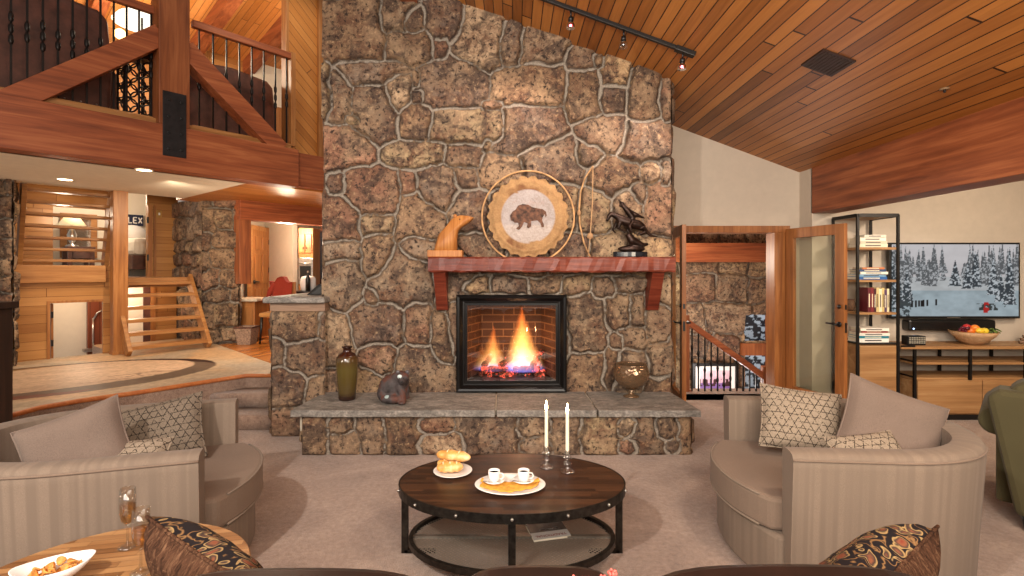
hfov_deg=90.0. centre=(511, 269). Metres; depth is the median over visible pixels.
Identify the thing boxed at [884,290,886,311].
book
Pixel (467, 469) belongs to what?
plate
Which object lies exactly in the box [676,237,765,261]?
trim
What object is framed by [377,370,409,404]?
bear figurine
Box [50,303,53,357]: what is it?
door leaf
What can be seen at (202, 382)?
trim
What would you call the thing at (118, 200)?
timber post
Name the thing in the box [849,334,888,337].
book
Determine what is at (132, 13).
table lamp
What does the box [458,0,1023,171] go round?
ceiling
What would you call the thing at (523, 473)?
espresso cup
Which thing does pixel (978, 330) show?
lemon
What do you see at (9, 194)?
wall
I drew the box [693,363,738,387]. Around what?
framed picture
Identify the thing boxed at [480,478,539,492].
napkin
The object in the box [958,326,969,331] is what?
grapes
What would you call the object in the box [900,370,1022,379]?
shelf
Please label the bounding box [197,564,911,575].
sofa
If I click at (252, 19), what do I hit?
ceiling
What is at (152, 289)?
trim
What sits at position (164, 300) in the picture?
wall
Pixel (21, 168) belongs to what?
ceiling
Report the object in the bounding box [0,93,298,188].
wooden beam
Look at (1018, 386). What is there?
cushion
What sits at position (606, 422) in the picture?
hearth
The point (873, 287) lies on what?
book
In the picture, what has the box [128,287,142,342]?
wall
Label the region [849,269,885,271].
book
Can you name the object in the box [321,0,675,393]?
wall
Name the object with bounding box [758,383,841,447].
throw pillow
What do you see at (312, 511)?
floor
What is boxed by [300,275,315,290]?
canister
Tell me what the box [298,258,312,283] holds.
oven
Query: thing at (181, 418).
throw pillow
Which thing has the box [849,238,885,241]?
book
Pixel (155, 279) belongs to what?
trim
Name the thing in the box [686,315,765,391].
stair railing
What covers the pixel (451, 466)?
pastry
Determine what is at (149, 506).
glass
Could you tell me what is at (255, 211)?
trim
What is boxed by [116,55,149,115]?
accent table
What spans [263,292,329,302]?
countertop
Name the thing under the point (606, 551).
shelf
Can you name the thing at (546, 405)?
candle
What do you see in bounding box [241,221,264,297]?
wall
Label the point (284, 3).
trim
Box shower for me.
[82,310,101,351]
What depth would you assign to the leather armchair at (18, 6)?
5.05 m
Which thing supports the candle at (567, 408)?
on the candlestick
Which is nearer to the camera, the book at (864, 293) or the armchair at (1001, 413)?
the armchair at (1001, 413)
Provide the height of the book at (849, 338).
0.040 m
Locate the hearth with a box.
[290,391,700,454]
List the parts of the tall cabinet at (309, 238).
door, door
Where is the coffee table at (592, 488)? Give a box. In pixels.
[397,453,626,575]
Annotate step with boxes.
[209,387,269,407]
[238,408,270,429]
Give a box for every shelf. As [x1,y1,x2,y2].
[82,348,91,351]
[413,518,610,568]
[428,257,675,272]
[900,356,1023,364]
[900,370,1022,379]
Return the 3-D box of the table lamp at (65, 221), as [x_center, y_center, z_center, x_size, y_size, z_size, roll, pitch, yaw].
[-7.429,-0.652,8.645,0.380,0.520,0.380,0,0,39]
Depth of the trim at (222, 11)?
8.28 m
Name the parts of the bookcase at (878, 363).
post, post, shelf, shelf, shelf, frame, post, door, post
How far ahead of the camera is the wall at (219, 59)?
8.40 m
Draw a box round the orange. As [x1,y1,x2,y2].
[967,327,975,332]
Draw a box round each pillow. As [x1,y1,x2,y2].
[10,394,129,461]
[118,436,174,454]
[121,391,207,455]
[128,225,145,238]
[143,514,262,575]
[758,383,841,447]
[819,524,940,575]
[823,430,901,448]
[836,373,949,448]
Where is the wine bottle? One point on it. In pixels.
(307, 280)
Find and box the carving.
[427,214,473,256]
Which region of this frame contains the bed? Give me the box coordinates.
[128,225,145,268]
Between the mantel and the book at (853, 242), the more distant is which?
the book at (853, 242)
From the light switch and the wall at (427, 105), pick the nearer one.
the wall at (427, 105)
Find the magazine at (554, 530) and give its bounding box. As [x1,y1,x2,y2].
[526,521,570,541]
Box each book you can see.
[847,274,885,276]
[847,276,886,279]
[847,336,888,341]
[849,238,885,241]
[849,241,886,244]
[849,244,887,247]
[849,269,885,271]
[849,331,889,335]
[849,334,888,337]
[850,326,888,330]
[851,272,887,273]
[851,329,887,332]
[852,267,883,268]
[854,235,885,237]
[859,287,870,311]
[865,287,873,311]
[868,287,878,311]
[873,287,883,311]
[874,289,875,311]
[879,289,881,311]
[884,289,888,311]
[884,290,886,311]
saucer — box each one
[483,476,504,484]
[513,475,533,483]
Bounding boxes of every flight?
[15,183,109,265]
[121,274,211,355]
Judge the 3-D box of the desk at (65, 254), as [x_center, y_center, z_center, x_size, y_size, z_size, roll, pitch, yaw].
[-7.407,-0.141,8.744,0.510,0.502,0.371,0,0,39]
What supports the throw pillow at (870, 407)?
on the armchair at (785, 505)
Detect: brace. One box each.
[0,24,157,100]
[190,42,286,146]
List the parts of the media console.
panel, frame, post, post, door, post, post, door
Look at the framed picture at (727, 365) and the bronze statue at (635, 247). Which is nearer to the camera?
the bronze statue at (635, 247)
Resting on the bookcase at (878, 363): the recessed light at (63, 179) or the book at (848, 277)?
the book at (848, 277)
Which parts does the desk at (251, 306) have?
door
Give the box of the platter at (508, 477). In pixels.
[475,473,545,494]
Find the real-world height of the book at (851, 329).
0.020 m
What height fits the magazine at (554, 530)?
0.012 m
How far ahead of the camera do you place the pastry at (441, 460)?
2.93 m
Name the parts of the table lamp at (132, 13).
bulb, lamp shade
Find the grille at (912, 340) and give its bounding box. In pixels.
[909,337,924,343]
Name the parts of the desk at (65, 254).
leg, leg, drawer, leg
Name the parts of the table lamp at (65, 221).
lamp shade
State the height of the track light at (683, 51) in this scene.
0.622 m
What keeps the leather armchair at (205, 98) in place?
on the floor
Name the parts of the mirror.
glass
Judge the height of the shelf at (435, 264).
0.142 m
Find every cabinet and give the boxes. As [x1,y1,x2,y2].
[0,301,18,422]
[298,228,319,289]
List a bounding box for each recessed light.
[55,178,73,180]
[134,168,153,171]
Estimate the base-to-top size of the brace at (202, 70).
1.057 m
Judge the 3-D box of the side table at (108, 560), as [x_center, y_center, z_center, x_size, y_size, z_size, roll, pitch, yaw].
[-1.330,1.284,1.620,0.906,0.529,0.906,0,0,0]
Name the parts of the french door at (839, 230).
rail, handle, latch plate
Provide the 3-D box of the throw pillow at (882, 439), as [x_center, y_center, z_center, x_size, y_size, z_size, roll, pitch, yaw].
[1.800,0.950,2.550,0.368,0.242,0.240,0,0,2]
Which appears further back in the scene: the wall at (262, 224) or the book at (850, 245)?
the wall at (262, 224)
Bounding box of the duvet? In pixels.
[128,238,145,254]
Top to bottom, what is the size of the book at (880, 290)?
0.240 m
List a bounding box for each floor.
[13,335,270,419]
[13,337,270,411]
[106,266,153,277]
[238,388,1023,575]
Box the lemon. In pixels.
[975,327,984,332]
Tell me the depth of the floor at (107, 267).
7.51 m
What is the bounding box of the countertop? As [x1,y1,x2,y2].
[296,290,310,293]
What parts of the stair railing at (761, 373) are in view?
handrail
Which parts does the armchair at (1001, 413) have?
armrest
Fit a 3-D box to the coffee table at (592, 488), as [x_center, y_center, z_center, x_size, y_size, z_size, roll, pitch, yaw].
[0.000,1.349,2.810,1.234,0.400,0.830,0,0,0]
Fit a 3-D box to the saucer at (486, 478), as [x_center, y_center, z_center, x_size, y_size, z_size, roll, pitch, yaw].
[-0.095,1.121,2.725,0.116,0.015,0.116,0,0,0]
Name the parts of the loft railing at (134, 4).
rail, handrail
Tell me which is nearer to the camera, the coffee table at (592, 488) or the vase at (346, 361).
the coffee table at (592, 488)
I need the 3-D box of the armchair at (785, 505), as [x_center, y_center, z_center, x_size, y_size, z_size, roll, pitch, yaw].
[1.762,1.177,2.831,1.237,0.745,1.148,0,0,8]
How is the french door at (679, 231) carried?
in the wall at (716, 183)
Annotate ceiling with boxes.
[0,152,244,197]
[74,0,280,68]
[176,183,322,207]
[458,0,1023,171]
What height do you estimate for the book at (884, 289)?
0.240 m
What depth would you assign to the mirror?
9.09 m
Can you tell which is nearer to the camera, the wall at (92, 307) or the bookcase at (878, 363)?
the bookcase at (878, 363)
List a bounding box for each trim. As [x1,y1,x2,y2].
[0,88,290,147]
[11,265,105,282]
[13,374,270,417]
[47,299,102,358]
[88,0,110,16]
[128,277,186,287]
[143,287,149,341]
[147,205,155,276]
[150,287,155,340]
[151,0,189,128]
[190,0,243,53]
[234,200,321,225]
[234,219,250,283]
[242,16,280,74]
[247,224,268,296]
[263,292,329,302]
[270,302,329,310]
[281,0,323,156]
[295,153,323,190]
[674,226,789,387]
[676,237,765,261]
[740,315,765,364]
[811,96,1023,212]
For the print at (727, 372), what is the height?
0.368 m
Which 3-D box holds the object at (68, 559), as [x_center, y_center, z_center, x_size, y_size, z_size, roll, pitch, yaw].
[-1.463,0.970,1.709,0.034,0.018,0.026,0,0,0]
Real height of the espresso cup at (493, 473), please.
0.055 m
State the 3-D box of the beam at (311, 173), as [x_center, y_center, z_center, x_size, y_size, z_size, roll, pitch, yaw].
[-2.586,-1.285,6.862,0.200,0.430,0.735,0,0,39]
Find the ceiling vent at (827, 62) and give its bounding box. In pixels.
[801,48,855,76]
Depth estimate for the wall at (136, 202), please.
9.30 m
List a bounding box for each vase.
[336,346,357,400]
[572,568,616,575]
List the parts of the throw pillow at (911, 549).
panel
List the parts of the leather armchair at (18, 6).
armrest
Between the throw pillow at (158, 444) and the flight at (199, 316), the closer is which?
the throw pillow at (158, 444)
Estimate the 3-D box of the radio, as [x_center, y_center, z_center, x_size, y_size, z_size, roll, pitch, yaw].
[4.215,0.736,5.372,0.190,0.095,0.095,0,0,0]
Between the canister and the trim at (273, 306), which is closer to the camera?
the trim at (273, 306)
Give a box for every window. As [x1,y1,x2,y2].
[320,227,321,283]
[744,315,764,340]
[744,356,764,387]
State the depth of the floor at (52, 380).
5.65 m
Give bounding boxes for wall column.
[172,200,241,344]
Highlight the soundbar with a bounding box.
[902,319,995,330]
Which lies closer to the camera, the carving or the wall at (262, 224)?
the carving
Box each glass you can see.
[117,486,137,550]
[130,506,149,575]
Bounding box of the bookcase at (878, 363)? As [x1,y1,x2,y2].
[831,213,899,395]
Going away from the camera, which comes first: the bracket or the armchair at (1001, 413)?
the armchair at (1001, 413)
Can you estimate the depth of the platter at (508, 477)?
2.67 m
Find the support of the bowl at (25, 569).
on the side table at (108, 560)
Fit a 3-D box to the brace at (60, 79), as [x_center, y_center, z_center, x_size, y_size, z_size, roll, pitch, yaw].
[-4.090,-1.964,4.955,0.200,1.149,1.282,0,0,39]
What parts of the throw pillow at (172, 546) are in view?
panel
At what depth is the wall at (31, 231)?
7.62 m
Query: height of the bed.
0.820 m
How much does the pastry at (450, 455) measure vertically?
0.062 m
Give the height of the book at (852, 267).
0.020 m
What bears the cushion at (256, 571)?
on the sofa
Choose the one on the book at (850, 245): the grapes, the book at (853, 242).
the book at (853, 242)
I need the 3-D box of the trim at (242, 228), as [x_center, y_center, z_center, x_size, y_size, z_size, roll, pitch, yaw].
[-4.097,-0.275,7.785,0.200,0.970,0.169,0,0,39]
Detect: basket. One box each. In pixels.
[233,325,259,344]
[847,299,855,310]
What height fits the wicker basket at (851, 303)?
0.124 m
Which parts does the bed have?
frame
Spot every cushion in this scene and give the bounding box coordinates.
[197,568,407,575]
[205,443,262,526]
[472,565,606,575]
[663,564,911,575]
[710,440,781,529]
[1011,378,1023,391]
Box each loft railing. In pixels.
[0,0,153,117]
[191,20,295,147]
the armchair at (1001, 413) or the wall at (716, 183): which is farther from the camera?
the wall at (716, 183)
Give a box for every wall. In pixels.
[0,179,20,365]
[11,269,109,362]
[14,182,177,276]
[53,193,145,275]
[87,301,101,354]
[107,20,242,113]
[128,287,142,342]
[156,287,175,340]
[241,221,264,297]
[253,65,280,107]
[265,222,296,295]
[268,311,325,435]
[289,0,316,155]
[297,225,321,290]
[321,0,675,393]
[671,125,1023,393]
[676,234,765,387]
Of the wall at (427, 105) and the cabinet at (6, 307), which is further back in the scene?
the wall at (427, 105)
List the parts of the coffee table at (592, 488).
leg, leg, leg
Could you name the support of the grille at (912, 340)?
attached to the radio
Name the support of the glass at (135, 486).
on the side table at (108, 560)
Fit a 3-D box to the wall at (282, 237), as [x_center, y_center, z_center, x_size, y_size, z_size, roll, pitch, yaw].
[-4.565,-0.050,10.040,1.046,2.600,0.100,0,0,34]
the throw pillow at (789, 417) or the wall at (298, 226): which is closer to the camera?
the throw pillow at (789, 417)
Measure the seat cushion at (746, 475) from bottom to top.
0.160 m
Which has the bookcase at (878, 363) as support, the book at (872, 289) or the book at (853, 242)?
the book at (872, 289)
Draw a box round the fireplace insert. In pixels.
[456,295,566,391]
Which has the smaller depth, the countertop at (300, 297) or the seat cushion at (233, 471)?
the seat cushion at (233, 471)
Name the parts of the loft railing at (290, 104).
handrail, rail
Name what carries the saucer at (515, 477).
on the napkin
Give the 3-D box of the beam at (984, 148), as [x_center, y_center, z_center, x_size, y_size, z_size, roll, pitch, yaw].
[3.470,-0.892,1.360,0.260,0.524,8.720,0,0,0]
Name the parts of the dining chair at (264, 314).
leg, seat, backrest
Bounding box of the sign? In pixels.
[128,214,142,225]
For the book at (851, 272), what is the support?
on the book at (851, 275)
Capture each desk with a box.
[61,246,95,264]
[238,297,269,337]
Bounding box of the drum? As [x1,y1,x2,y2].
[481,170,574,256]
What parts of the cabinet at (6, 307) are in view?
panel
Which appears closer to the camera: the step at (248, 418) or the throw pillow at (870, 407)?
the throw pillow at (870, 407)
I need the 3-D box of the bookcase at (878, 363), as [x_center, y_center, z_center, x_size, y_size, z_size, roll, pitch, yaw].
[3.757,0.485,5.460,0.439,2.130,0.424,0,0,0]
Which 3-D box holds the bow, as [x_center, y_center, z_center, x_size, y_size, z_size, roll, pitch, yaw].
[0.686,-0.548,4.789,0.152,0.852,0.058,0,0,11]
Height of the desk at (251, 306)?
0.670 m
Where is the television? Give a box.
[887,243,1019,317]
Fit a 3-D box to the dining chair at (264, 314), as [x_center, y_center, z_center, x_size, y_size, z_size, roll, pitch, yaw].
[-3.623,0.655,7.953,0.434,0.931,0.414,0,0,0]
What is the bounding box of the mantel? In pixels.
[428,257,675,309]
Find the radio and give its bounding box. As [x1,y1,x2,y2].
[901,335,925,344]
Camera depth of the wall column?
7.81 m
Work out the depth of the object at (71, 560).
1.69 m
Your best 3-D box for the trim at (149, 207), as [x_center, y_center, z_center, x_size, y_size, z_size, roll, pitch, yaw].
[-5.831,-0.470,8.286,0.070,1.160,0.120,0,0,39]
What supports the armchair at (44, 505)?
on the floor at (312, 511)
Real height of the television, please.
0.830 m
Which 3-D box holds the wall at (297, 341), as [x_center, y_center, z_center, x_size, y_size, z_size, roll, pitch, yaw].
[-2.020,0.968,5.662,0.559,1.165,1.876,0,0,0]
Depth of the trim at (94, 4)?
7.52 m
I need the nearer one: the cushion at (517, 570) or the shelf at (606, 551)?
the cushion at (517, 570)
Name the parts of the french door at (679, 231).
rail, latch plate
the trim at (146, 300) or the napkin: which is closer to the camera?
the napkin
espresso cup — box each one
[488,468,503,481]
[518,468,533,480]
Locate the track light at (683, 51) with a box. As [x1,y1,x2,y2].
[541,0,695,70]
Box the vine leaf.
[988,328,1001,333]
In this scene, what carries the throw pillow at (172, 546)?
on the sofa
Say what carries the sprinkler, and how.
attached to the ceiling at (746, 87)
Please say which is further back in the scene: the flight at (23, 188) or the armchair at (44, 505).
the flight at (23, 188)
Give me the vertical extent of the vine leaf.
0.057 m
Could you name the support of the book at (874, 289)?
on the bookcase at (878, 363)
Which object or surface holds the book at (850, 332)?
on the book at (850, 335)
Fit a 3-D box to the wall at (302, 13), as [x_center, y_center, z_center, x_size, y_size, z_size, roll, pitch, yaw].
[-2.751,-3.285,7.181,0.080,3.530,0.873,0,0,39]
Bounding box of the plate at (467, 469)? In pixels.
[433,463,471,477]
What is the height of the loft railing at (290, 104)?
1.210 m
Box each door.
[52,302,86,357]
[253,229,268,296]
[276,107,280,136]
[671,224,690,400]
[786,223,847,398]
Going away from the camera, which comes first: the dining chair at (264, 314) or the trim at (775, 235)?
the trim at (775, 235)
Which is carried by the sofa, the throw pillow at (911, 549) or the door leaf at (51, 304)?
the throw pillow at (911, 549)
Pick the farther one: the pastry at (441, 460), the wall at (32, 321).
the wall at (32, 321)
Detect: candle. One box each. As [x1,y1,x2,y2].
[545,400,547,450]
[565,403,568,454]
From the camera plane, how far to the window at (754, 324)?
8.66 m
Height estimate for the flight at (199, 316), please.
1.090 m
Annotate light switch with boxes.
[156,210,161,217]
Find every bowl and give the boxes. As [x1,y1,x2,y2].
[8,549,95,575]
[613,361,649,397]
[948,329,999,344]
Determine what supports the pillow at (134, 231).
on the bed
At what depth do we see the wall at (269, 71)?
10.03 m
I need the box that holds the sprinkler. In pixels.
[939,87,949,92]
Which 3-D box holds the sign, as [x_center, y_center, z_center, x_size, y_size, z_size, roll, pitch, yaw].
[-7.150,-0.937,9.627,0.051,0.208,0.358,0,0,39]
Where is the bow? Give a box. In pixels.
[577,166,592,256]
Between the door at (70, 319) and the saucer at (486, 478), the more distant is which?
the door at (70, 319)
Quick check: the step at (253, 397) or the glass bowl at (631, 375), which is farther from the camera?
the step at (253, 397)
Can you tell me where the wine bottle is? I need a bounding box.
[305,271,309,290]
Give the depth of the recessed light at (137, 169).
5.33 m
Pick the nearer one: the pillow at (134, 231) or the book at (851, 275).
the book at (851, 275)
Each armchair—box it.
[0,0,116,109]
[0,398,262,566]
[190,64,273,135]
[710,395,987,575]
[978,378,1023,526]
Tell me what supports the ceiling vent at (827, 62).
in the ceiling at (746, 87)
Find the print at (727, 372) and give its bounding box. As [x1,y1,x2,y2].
[700,370,729,387]
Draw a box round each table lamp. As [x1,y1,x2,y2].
[57,217,85,246]
[111,7,149,114]
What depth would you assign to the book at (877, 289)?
5.30 m
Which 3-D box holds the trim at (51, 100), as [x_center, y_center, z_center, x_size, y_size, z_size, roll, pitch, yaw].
[-3.872,-1.555,5.380,0.240,0.070,3.087,0,0,39]
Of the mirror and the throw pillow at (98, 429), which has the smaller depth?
the throw pillow at (98, 429)
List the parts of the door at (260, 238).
raised panel, raised panel, raised panel, raised panel, raised panel, raised panel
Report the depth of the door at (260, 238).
9.74 m
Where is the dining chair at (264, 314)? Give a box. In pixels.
[259,282,295,343]
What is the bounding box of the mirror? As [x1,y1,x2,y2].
[60,213,96,257]
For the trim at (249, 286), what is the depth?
9.37 m
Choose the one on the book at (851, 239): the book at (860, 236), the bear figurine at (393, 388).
the book at (860, 236)
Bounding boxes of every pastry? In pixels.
[436,449,470,461]
[437,459,455,464]
[437,461,462,472]
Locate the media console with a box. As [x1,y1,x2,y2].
[890,341,1023,419]
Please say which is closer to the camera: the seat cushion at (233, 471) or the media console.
the seat cushion at (233, 471)
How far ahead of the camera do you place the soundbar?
5.58 m
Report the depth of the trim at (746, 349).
8.50 m
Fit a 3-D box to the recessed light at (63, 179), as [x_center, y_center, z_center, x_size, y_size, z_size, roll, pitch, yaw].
[-5.158,-1.048,5.908,0.168,0.016,0.168,0,0,0]
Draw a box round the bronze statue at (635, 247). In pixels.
[606,200,657,256]
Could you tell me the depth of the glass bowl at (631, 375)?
4.57 m
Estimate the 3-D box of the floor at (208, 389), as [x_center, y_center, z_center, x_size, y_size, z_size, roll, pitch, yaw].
[-4.449,1.333,6.757,7.056,0.433,11.708,0,0,33]
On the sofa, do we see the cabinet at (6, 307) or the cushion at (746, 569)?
the cushion at (746, 569)
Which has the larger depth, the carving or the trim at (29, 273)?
the trim at (29, 273)
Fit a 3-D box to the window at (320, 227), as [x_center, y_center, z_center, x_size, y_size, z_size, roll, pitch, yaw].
[-3.308,-0.191,9.220,0.289,1.147,0.040,0,0,0]
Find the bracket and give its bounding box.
[163,90,185,158]
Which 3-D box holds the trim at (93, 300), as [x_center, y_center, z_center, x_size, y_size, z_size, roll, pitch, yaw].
[-5.687,0.755,6.667,0.100,0.729,0.564,0,0,39]
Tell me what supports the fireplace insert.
in the wall at (427, 105)
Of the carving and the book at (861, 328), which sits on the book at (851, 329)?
the book at (861, 328)
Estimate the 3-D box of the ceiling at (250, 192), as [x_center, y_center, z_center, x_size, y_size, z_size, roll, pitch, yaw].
[-3.336,-1.071,7.896,2.390,0.039,2.480,0,0,39]
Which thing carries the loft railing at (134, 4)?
on the trim at (51, 100)
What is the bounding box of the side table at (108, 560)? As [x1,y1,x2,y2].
[0,523,250,575]
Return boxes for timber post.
[109,190,127,354]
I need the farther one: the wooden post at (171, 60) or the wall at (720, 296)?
the wall at (720, 296)

